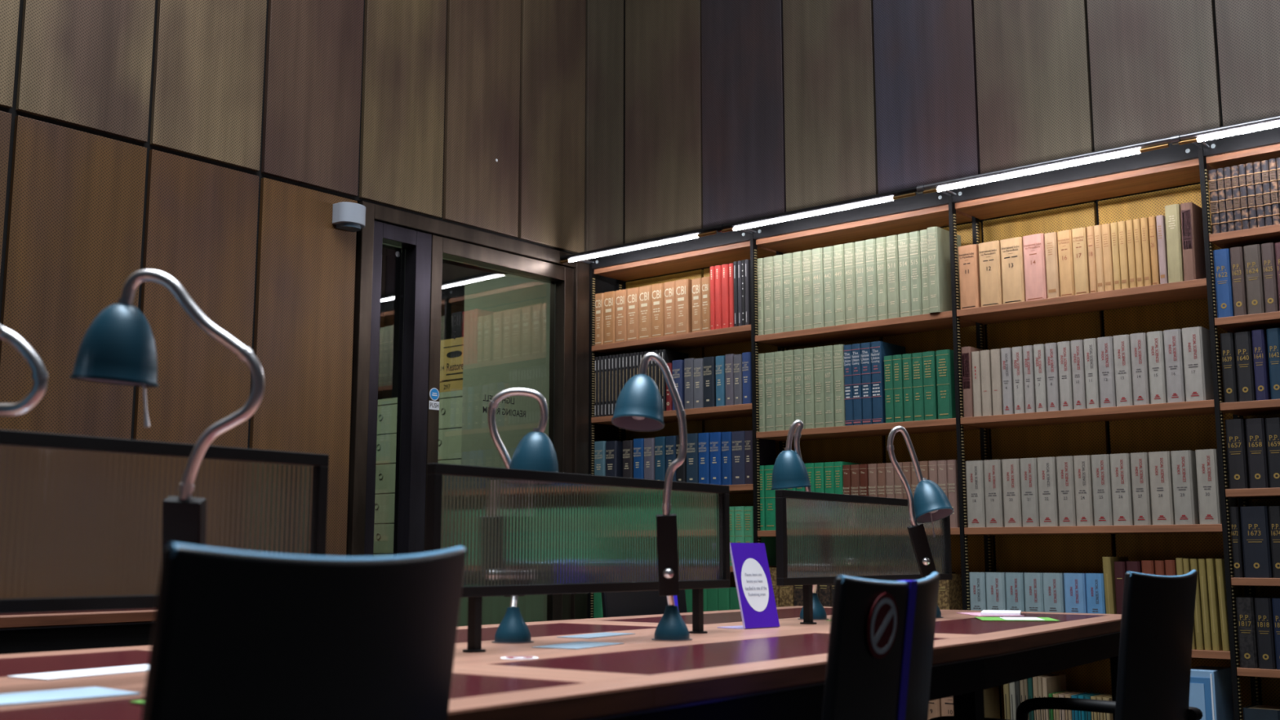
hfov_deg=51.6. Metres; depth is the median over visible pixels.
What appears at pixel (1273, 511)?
book
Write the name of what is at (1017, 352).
book
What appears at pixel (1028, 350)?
book
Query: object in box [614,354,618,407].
book
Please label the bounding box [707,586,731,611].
book
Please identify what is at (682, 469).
book
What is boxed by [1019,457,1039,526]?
book
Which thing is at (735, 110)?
wall
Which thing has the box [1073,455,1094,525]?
book
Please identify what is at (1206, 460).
book
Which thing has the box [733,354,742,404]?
book
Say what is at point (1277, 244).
book
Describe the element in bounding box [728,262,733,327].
book
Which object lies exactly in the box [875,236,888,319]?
book
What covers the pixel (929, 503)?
desk lamp
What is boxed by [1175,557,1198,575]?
book
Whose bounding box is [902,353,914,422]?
book
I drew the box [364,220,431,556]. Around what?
window
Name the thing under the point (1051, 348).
book
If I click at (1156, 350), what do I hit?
book
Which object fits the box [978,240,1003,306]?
book
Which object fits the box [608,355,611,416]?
book
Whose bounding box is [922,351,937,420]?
book
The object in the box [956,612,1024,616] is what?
paper sheet
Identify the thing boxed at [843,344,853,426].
book
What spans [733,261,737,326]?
book
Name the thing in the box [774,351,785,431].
book
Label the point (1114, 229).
book
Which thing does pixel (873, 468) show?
book
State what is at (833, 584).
book
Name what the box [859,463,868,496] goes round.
book
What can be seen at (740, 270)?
book
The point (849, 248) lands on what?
book
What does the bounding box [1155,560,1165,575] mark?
book
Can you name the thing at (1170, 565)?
book
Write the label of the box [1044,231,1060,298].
book
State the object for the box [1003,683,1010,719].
book
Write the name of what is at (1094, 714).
book
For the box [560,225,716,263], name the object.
light
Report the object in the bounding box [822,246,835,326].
book
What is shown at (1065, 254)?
book
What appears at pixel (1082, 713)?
book
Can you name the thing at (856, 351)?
book
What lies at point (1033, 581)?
book
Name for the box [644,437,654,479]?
book
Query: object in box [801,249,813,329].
book
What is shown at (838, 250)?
book
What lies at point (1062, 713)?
book
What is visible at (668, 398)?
book
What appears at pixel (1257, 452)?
book
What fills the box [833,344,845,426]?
book
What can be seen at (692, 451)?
book
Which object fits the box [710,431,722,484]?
book
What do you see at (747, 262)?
book
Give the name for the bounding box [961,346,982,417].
book
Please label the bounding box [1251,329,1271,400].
book
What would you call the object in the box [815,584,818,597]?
book
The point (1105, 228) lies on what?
book
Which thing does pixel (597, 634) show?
paper
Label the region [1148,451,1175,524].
book
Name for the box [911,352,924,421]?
book
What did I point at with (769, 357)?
book
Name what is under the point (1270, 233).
bookcase
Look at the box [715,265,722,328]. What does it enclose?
book
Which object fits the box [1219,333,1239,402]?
book
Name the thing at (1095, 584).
book
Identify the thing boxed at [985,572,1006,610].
book
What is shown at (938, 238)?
book
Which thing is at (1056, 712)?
book
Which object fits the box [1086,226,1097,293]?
book
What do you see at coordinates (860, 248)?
book
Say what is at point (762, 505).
book
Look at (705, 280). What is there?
book
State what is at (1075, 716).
book
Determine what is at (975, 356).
book
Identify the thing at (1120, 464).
book
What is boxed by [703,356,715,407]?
book
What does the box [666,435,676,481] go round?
book
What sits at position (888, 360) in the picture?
book
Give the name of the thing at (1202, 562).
book
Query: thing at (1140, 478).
book
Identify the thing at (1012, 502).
book
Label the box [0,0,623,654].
wall
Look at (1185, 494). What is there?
book
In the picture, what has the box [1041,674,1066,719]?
book
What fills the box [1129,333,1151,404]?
book
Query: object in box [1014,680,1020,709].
book
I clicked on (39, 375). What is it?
desk lamp
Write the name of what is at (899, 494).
book
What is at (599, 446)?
book
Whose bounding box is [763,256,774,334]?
book
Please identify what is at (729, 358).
book
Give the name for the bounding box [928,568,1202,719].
chair
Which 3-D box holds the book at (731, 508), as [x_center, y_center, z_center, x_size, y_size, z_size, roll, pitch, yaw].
[0.470,0.811,6.088,0.039,0.267,0.191,-7,-11,39]
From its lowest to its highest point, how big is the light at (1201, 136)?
0.044 m
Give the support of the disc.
on the table at (721, 673)
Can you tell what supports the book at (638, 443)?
on the bookcase at (727, 254)
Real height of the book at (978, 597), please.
0.263 m
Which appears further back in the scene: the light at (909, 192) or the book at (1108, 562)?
the light at (909, 192)
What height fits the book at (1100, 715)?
0.251 m
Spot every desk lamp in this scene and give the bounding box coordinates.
[0,324,48,416]
[70,269,264,554]
[487,387,558,644]
[611,352,692,640]
[771,419,828,619]
[886,426,954,617]
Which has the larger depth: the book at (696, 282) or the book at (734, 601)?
the book at (696, 282)
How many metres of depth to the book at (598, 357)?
6.63 m
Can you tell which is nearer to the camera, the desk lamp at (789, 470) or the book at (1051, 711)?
the desk lamp at (789, 470)
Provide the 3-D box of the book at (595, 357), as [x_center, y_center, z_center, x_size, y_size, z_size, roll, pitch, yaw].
[-0.163,0.147,6.720,0.021,0.306,0.191,-7,-11,39]
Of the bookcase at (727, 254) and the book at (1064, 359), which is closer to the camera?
the book at (1064, 359)
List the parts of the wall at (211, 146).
panel, panel, panel, panel, panel, panel, panel, panel, panel, panel, panel, panel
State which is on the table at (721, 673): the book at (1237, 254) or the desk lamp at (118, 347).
the desk lamp at (118, 347)
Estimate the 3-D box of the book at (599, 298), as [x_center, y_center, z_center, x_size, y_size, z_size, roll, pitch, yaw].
[-0.150,-0.195,6.756,0.059,0.266,0.191,-7,-11,39]
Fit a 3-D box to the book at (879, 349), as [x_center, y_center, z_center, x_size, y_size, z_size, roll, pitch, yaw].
[1.072,0.108,5.701,0.049,0.352,0.221,-7,-11,39]
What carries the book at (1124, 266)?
on the bookcase at (1186, 172)
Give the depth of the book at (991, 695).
5.26 m
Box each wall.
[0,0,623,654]
[622,0,1279,719]
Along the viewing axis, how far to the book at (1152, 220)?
4.93 m
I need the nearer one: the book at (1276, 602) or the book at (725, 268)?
the book at (1276, 602)
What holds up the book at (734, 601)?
on the bookcase at (727, 254)
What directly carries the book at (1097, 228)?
on the bookcase at (1186, 172)
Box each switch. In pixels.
[142,384,150,426]
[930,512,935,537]
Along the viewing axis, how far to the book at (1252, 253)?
4.69 m
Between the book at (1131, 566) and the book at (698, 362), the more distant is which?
the book at (698, 362)
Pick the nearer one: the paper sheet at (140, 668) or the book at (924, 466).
the paper sheet at (140, 668)
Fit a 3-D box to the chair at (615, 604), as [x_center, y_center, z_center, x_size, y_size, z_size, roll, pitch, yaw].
[0.194,1.051,3.955,0.535,0.904,0.538,-6,-10,37]
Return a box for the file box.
[1188,666,1234,719]
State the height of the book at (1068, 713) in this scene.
0.251 m
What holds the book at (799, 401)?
on the bookcase at (919, 220)
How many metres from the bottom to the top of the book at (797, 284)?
0.360 m
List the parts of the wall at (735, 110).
panel, panel, panel, panel, panel, panel, panel, panel, panel, panel, panel, panel, panel, panel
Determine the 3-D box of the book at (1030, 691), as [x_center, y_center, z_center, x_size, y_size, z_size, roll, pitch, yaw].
[1.545,1.371,5.096,0.018,0.313,0.191,-8,-11,39]
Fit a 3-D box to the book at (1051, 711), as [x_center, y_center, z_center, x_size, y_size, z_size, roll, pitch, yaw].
[1.596,1.393,5.033,0.013,0.251,0.161,-7,-11,39]
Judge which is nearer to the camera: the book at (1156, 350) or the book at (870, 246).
the book at (1156, 350)
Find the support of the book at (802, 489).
on the bookcase at (919, 220)
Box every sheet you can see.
[0,686,140,706]
[6,664,147,680]
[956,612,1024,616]
[975,617,1060,621]
[980,609,1021,615]
[999,617,1044,620]
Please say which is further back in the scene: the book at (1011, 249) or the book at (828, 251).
the book at (828, 251)
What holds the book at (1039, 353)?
on the bookcase at (1186, 172)
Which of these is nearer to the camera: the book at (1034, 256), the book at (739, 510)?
the book at (1034, 256)
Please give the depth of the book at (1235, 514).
4.63 m
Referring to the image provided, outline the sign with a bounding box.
[716,542,779,629]
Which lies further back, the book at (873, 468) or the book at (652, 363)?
the book at (652, 363)
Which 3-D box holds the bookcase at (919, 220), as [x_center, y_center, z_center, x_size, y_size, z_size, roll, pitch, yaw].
[0.973,0.533,5.723,1.000,2.440,0.255,-7,-11,39]
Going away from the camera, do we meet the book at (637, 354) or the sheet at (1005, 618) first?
the sheet at (1005, 618)
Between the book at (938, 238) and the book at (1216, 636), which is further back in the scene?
the book at (938, 238)
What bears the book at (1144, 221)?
on the bookcase at (1186, 172)
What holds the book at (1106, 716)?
on the bookcase at (1186, 172)
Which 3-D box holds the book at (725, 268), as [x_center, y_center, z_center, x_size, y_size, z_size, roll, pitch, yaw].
[0.454,-0.287,6.261,0.039,0.305,0.191,-7,-11,39]
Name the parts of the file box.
panel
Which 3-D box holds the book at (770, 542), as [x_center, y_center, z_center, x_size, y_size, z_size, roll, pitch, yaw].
[0.546,0.803,6.026,0.047,0.266,0.191,-7,-11,39]
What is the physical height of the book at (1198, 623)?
0.317 m
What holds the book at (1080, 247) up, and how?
on the bookcase at (1186, 172)
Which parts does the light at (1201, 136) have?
bracket arm, bracket arm, rail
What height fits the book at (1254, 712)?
0.170 m
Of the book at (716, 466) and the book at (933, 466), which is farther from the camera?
the book at (716, 466)
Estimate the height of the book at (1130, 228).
0.262 m
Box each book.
[593,592,603,617]
[594,356,597,417]
[594,440,607,475]
[595,293,604,345]
[597,356,600,417]
[600,355,604,416]
[604,291,615,344]
[604,355,608,416]
[605,440,622,477]
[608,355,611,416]
[611,355,615,415]
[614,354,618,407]
[615,288,626,342]
[618,354,622,395]
[622,353,625,388]
[622,440,633,478]
[625,353,629,383]
[626,287,639,341]
[629,352,632,378]
[632,352,635,376]
[633,438,644,479]
[635,352,639,374]
[639,284,651,339]
[640,351,643,363]
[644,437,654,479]
[647,351,650,377]
[650,351,654,381]
[651,283,664,337]
[654,350,658,388]
[654,436,666,480]
[657,349,662,399]
[661,349,688,411]
[664,280,675,336]
[666,363,672,410]
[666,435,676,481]
[672,360,684,410]
[675,279,692,334]
[675,435,686,482]
[684,358,696,408]
[685,589,692,612]
[686,433,698,483]
[691,278,702,332]
[693,358,703,408]
[698,432,710,484]
[702,276,710,330]
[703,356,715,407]
[703,588,707,611]
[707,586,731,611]
[710,266,715,329]
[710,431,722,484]
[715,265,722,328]
[715,355,725,406]
[718,587,729,610]
[721,263,729,328]
[721,431,732,484]
[724,354,734,405]
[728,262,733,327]
[729,506,735,565]
[729,586,739,609]
[731,431,745,484]
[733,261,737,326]
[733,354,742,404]
[733,506,744,542]
[737,260,742,326]
[741,260,745,325]
[742,351,751,404]
[743,506,776,565]
[744,259,751,324]
[744,430,775,484]
[756,257,764,335]
[757,353,765,431]
[760,465,765,530]
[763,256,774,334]
[764,351,775,431]
[764,465,775,530]
[768,567,779,607]
[773,254,783,333]
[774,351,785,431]
[778,585,793,606]
[782,253,793,332]
[783,350,795,430]
[791,251,804,330]
[793,348,804,428]
[793,585,803,605]
[796,487,804,491]
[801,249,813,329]
[803,347,815,428]
[804,462,814,492]
[811,248,824,328]
[813,346,825,427]
[813,462,825,493]
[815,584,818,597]
[818,584,831,606]
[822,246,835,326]
[822,345,835,426]
[824,462,835,493]
[831,583,834,606]
[833,244,845,325]
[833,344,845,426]
[833,461,863,493]
[842,464,851,494]
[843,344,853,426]
[844,242,857,324]
[850,464,860,495]
[851,343,862,425]
[854,240,866,322]
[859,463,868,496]
[860,342,872,424]
[864,238,878,321]
[867,463,878,497]
[871,341,905,423]
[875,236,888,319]
[877,462,886,497]
[884,355,894,422]
[885,235,900,319]
[885,462,895,497]
[893,354,904,422]
[894,462,903,498]
[897,232,911,317]
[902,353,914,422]
[902,462,911,499]
[909,231,922,315]
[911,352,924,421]
[911,461,919,496]
[919,461,928,479]
[920,229,929,314]
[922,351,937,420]
[926,226,960,313]
[928,460,937,484]
[928,698,941,719]
[935,349,964,419]
[937,460,948,498]
[937,573,970,610]
[941,696,953,715]
[946,459,968,528]
[957,244,981,309]
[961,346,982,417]
[965,460,986,527]
[968,571,991,610]
[971,351,982,416]
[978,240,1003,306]
[980,350,992,416]
[983,459,1004,527]
[983,686,999,718]
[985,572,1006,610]
[990,348,1003,415]
[1000,236,1026,304]
[1000,347,1014,414]
[1001,458,1022,527]
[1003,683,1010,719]
[1004,572,1026,611]
[1008,681,1016,719]
[1011,346,1025,413]
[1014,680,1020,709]
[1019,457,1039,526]
[1019,680,1024,702]
[1022,233,1047,301]
[1022,345,1036,413]
[1023,572,1052,612]
[1023,678,1029,719]
[1027,672,1051,719]
[1032,673,1055,719]
[1033,343,1048,412]
[1036,457,1059,526]
[1037,673,1061,719]
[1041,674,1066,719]
[1042,572,1079,613]
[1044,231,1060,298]
[1044,342,1060,411]
[1048,690,1068,719]
[1053,690,1071,719]
[1056,456,1076,526]
[1057,229,1075,297]
[1057,341,1074,410]
[1058,691,1079,719]
[1063,572,1087,613]
[1064,691,1084,719]
[1071,226,1090,294]
[1071,339,1086,409]
[1071,692,1093,719]
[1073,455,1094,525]
[1077,692,1097,719]
[1083,337,1100,408]
[1084,693,1105,719]
[1085,573,1106,613]
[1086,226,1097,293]
[1090,693,1110,719]
[1091,453,1113,525]
[1093,225,1105,292]
[1096,693,1111,719]
[1097,336,1116,407]
[1101,223,1114,291]
[1102,556,1128,613]
[1102,695,1113,719]
[1110,222,1121,289]
[1110,453,1133,525]
[1113,334,1133,406]
[1114,561,1126,613]
[1117,221,1129,288]
[1125,219,1137,288]
[1126,560,1142,573]
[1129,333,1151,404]
[1130,452,1152,524]
[1133,218,1144,287]
[1140,217,1152,285]
[1141,560,1164,574]
[1146,330,1167,404]
[1148,216,1159,284]
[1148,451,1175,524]
[1155,214,1168,284]
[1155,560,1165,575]
[1163,328,1186,403]
[1164,204,1184,283]
[1164,560,1177,575]
[1170,450,1199,524]
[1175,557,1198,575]
[1180,202,1206,280]
[1182,326,1222,401]
[1182,558,1204,649]
[1190,559,1204,649]
[1195,448,1235,524]
[1198,559,1213,650]
[1205,558,1224,650]
[1208,168,1221,234]
[1213,248,1234,317]
[1215,558,1240,650]
[1217,168,1227,232]
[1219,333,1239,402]
[1223,166,1235,231]
[1225,418,1249,488]
[1229,506,1244,577]
[1230,246,1248,315]
[1231,165,1242,230]
[1234,331,1256,401]
[1235,595,1263,668]
[1238,164,1249,229]
[1240,506,1273,577]
[1242,703,1279,719]
[1243,244,1265,314]
[1245,162,1257,228]
[1245,417,1270,488]
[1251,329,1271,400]
[1253,161,1265,226]
[1254,596,1276,669]
[1261,160,1273,226]
[1261,242,1279,312]
[1265,417,1279,488]
[1266,328,1279,399]
[1268,158,1279,225]
[1268,506,1279,577]
[1271,597,1279,669]
[1275,157,1279,205]
[1275,242,1279,311]
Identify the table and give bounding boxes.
[0,605,1121,719]
[0,608,155,653]
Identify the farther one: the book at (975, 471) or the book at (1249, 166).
the book at (975, 471)
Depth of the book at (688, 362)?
6.27 m
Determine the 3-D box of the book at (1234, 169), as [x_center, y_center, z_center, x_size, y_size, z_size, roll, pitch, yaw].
[2.193,-0.573,4.818,0.025,0.241,0.163,-7,-11,39]
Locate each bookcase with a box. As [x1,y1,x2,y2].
[587,225,776,618]
[750,191,983,542]
[947,142,1239,659]
[1197,124,1279,719]
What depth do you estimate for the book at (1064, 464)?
5.04 m
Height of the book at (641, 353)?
0.302 m
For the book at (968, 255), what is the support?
on the bookcase at (1186, 172)
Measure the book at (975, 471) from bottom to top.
0.265 m
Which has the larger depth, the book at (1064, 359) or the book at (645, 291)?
the book at (645, 291)
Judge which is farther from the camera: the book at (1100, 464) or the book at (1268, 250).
the book at (1100, 464)
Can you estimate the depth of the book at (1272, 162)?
4.67 m
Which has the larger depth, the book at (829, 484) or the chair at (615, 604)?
the book at (829, 484)
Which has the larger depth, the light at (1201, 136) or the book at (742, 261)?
the book at (742, 261)
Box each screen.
[0,429,328,613]
[424,462,730,653]
[775,489,951,624]
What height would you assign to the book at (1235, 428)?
0.246 m
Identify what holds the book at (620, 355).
on the bookcase at (727, 254)
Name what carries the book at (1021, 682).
on the bookcase at (1186, 172)
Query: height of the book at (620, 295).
0.266 m
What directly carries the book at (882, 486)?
on the bookcase at (919, 220)
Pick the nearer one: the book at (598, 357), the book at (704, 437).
the book at (704, 437)
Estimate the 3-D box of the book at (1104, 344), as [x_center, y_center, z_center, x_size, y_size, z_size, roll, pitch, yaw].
[1.819,0.057,5.067,0.058,0.268,0.201,-7,-11,39]
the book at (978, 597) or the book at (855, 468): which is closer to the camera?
the book at (978, 597)
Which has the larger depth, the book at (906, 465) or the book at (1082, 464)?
the book at (906, 465)
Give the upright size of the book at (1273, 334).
0.250 m
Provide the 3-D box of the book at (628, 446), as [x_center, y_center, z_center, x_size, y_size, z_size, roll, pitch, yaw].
[-0.005,0.522,6.531,0.061,0.238,0.191,-7,-11,39]
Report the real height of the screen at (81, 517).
0.334 m
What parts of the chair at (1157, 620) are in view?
backrest, trim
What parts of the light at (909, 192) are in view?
bracket arm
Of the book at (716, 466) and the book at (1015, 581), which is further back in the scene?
the book at (716, 466)
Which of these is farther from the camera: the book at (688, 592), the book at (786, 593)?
the book at (688, 592)
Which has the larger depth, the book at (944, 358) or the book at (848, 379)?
the book at (848, 379)
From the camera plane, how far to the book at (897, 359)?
5.55 m
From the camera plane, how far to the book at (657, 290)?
6.44 m
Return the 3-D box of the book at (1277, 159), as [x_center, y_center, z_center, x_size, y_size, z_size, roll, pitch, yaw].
[2.308,-0.587,4.718,0.024,0.241,0.163,-7,-11,39]
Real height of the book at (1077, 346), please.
0.268 m
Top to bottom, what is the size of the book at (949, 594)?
0.255 m
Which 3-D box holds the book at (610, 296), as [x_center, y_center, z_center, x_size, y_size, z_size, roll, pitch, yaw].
[-0.097,-0.201,6.713,0.074,0.266,0.191,-7,-11,39]
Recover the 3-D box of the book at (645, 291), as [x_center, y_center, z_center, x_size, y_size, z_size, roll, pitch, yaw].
[0.081,-0.222,6.568,0.079,0.266,0.191,-7,-11,39]
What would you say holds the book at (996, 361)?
on the bookcase at (1186, 172)
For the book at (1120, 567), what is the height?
0.307 m
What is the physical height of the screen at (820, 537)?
0.334 m
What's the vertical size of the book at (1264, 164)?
0.241 m
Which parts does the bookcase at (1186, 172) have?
shelf, shelf, shelf, shelf, shelf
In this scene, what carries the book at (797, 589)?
on the bookcase at (919, 220)
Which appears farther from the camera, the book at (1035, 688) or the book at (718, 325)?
the book at (718, 325)
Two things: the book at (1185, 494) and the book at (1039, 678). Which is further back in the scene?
the book at (1039, 678)
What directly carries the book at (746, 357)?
on the bookcase at (727, 254)
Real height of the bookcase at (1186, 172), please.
2.440 m
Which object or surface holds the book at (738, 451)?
on the bookcase at (727, 254)
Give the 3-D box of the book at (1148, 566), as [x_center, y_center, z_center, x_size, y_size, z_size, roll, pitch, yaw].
[1.904,0.894,4.865,0.044,0.311,0.191,-7,-11,39]
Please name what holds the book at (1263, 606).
on the bookcase at (1270, 233)
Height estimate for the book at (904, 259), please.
0.360 m
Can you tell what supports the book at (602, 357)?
on the bookcase at (727, 254)
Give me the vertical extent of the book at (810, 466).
0.289 m
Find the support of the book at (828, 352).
on the bookcase at (919, 220)
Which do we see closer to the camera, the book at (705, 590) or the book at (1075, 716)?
the book at (1075, 716)
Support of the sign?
on the table at (721, 673)
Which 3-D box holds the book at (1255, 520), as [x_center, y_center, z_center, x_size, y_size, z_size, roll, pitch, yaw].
[2.192,0.641,4.659,0.089,0.245,0.191,-7,-11,39]
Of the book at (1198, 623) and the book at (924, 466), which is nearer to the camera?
the book at (1198, 623)
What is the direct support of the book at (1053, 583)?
on the bookcase at (1186, 172)
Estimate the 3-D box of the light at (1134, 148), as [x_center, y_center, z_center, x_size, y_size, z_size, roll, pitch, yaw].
[1.567,-0.717,5.089,1.000,0.044,0.226,-7,-11,39]
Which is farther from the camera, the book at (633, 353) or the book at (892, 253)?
the book at (633, 353)
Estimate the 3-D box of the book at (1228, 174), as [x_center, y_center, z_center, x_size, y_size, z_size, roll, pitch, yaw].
[2.173,-0.570,4.834,0.024,0.241,0.163,-7,-11,39]
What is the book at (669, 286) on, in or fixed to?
on the bookcase at (727, 254)
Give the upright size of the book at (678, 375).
0.241 m
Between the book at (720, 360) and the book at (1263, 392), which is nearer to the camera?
the book at (1263, 392)
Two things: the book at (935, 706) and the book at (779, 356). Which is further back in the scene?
the book at (779, 356)
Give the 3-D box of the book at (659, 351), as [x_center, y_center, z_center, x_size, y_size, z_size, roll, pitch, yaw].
[0.154,0.111,6.459,0.021,0.302,0.191,-7,-11,39]
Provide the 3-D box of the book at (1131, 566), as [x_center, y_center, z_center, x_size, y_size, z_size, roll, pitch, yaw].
[1.863,0.900,4.896,0.050,0.308,0.191,-7,-11,39]
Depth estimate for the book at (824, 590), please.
5.66 m
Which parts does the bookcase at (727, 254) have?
shelf, shelf, shelf, shelf, shelf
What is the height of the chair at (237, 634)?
0.925 m
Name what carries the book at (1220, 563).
on the bookcase at (1186, 172)
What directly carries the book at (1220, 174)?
on the bookcase at (1270, 233)
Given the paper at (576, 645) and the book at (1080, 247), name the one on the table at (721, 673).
the paper at (576, 645)
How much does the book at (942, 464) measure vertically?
0.273 m
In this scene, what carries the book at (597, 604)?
on the bookcase at (727, 254)
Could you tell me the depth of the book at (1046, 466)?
5.08 m
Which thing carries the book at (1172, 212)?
on the bookcase at (1186, 172)
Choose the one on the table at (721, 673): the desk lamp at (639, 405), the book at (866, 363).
the desk lamp at (639, 405)
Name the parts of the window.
glass pane, rail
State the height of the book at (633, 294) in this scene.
0.266 m
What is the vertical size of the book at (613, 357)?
0.304 m
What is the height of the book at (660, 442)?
0.245 m
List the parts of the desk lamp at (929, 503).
clamp knob, lamp shade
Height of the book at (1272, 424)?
0.242 m
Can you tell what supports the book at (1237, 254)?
on the bookcase at (1270, 233)
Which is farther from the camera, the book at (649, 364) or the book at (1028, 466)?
the book at (649, 364)
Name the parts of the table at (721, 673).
edge rail, edge rail, cross rail, edge rail, cross rail, cross rail, cross rail, edge rail, edge rail, cross rail, cross rail, leg, edge rail, cross rail, leg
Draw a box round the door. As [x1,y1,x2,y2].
[424,234,573,626]
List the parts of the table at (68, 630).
edge rail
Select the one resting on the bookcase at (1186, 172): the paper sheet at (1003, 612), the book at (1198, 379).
the book at (1198, 379)
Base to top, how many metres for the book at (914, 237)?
0.360 m
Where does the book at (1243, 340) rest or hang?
on the bookcase at (1270, 233)
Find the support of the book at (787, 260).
on the bookcase at (919, 220)
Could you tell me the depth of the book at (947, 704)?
5.25 m
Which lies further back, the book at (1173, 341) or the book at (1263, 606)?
the book at (1173, 341)
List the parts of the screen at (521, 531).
foot plate, post, fluted pane, post, foot plate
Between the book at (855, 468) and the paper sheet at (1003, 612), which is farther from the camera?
the book at (855, 468)
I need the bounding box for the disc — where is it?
[128,700,142,703]
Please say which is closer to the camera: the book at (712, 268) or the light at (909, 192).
the light at (909, 192)
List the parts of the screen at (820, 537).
post, foot plate, fluted pane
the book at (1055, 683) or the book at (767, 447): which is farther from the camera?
the book at (767, 447)
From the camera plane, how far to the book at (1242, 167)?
4.74 m
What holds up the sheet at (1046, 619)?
on the table at (721, 673)
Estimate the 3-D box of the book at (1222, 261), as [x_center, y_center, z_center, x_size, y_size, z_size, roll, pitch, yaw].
[2.152,-0.265,4.825,0.055,0.250,0.191,-7,-11,39]
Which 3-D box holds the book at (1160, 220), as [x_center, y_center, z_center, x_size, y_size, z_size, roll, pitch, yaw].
[1.997,-0.398,4.986,0.026,0.262,0.201,-7,-11,39]
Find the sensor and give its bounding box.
[332,201,365,231]
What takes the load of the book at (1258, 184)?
on the bookcase at (1270, 233)
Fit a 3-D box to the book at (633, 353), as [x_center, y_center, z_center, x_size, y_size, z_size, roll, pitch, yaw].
[0.030,0.124,6.560,0.021,0.303,0.191,-7,-11,39]
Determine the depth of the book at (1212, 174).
4.81 m
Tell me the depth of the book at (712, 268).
6.23 m
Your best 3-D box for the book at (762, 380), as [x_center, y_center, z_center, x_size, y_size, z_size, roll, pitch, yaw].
[0.618,0.160,6.076,0.034,0.358,0.221,-7,-11,39]
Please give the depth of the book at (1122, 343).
4.95 m
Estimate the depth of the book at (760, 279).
6.06 m
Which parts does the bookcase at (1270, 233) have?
shelf, shelf, shelf, shelf, shelf, shelf, shelf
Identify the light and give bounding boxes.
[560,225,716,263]
[716,186,916,233]
[916,136,1171,196]
[1170,115,1279,149]
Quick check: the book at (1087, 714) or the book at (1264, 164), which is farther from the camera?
the book at (1087, 714)
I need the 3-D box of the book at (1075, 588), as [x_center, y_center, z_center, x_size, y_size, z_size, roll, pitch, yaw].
[1.695,0.944,5.042,0.081,0.263,0.201,-7,-11,39]
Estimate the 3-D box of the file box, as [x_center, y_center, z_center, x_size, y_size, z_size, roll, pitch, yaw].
[2.019,1.281,4.687,0.105,0.370,0.205,-7,-11,39]
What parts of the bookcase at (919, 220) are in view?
shelf, shelf, shelf, shelf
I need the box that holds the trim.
[346,200,589,619]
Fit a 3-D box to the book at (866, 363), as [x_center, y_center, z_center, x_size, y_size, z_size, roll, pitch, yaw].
[1.033,0.113,5.733,0.046,0.352,0.221,-7,-11,39]
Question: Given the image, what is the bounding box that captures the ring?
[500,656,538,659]
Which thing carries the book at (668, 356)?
on the bookcase at (727, 254)
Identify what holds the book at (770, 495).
on the bookcase at (919, 220)
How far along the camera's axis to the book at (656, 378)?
6.40 m
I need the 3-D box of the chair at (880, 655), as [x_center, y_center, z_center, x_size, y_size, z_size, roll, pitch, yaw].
[0.179,0.780,2.061,0.536,0.888,0.538,-5,-10,30]
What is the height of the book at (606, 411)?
0.305 m
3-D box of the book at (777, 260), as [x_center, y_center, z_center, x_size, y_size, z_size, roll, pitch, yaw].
[0.693,-0.286,6.081,0.050,0.360,0.221,-7,-11,39]
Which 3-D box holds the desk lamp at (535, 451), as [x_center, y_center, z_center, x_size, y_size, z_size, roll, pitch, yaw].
[-0.231,0.312,2.687,0.137,0.511,0.109,-4,-9,26]
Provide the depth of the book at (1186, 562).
4.72 m
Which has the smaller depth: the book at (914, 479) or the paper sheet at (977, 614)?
the paper sheet at (977, 614)
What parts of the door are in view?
push plate, rail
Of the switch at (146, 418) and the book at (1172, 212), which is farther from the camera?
the book at (1172, 212)
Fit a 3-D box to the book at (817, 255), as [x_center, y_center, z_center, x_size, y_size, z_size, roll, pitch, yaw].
[0.854,-0.306,5.945,0.054,0.360,0.221,-7,-11,39]
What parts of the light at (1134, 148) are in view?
bracket arm, bracket arm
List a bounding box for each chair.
[140,542,466,719]
[600,589,687,617]
[821,571,939,719]
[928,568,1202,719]
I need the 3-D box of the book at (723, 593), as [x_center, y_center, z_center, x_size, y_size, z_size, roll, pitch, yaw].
[0.436,1.175,6.060,0.062,0.268,0.190,-7,-11,39]
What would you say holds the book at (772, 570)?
on the bookcase at (919, 220)
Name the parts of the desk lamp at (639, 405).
lamp shade, bulb, clamp knob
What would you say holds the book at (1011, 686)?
on the bookcase at (1186, 172)
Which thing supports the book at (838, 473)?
on the bookcase at (919, 220)
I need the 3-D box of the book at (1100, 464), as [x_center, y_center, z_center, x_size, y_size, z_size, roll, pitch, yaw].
[1.787,0.497,5.027,0.068,0.265,0.201,-7,-11,39]
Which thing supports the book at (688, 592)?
on the bookcase at (727, 254)
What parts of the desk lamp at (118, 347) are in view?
lamp shade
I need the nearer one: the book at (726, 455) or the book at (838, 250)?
the book at (838, 250)
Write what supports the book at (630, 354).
on the bookcase at (727, 254)
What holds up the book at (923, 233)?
on the bookcase at (919, 220)
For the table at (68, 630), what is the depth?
3.94 m
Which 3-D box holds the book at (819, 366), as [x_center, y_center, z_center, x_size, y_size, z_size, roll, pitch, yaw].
[0.852,0.132,5.883,0.052,0.358,0.221,-7,-11,39]
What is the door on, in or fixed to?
in the wall at (211, 146)
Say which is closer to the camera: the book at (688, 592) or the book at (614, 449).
the book at (688, 592)

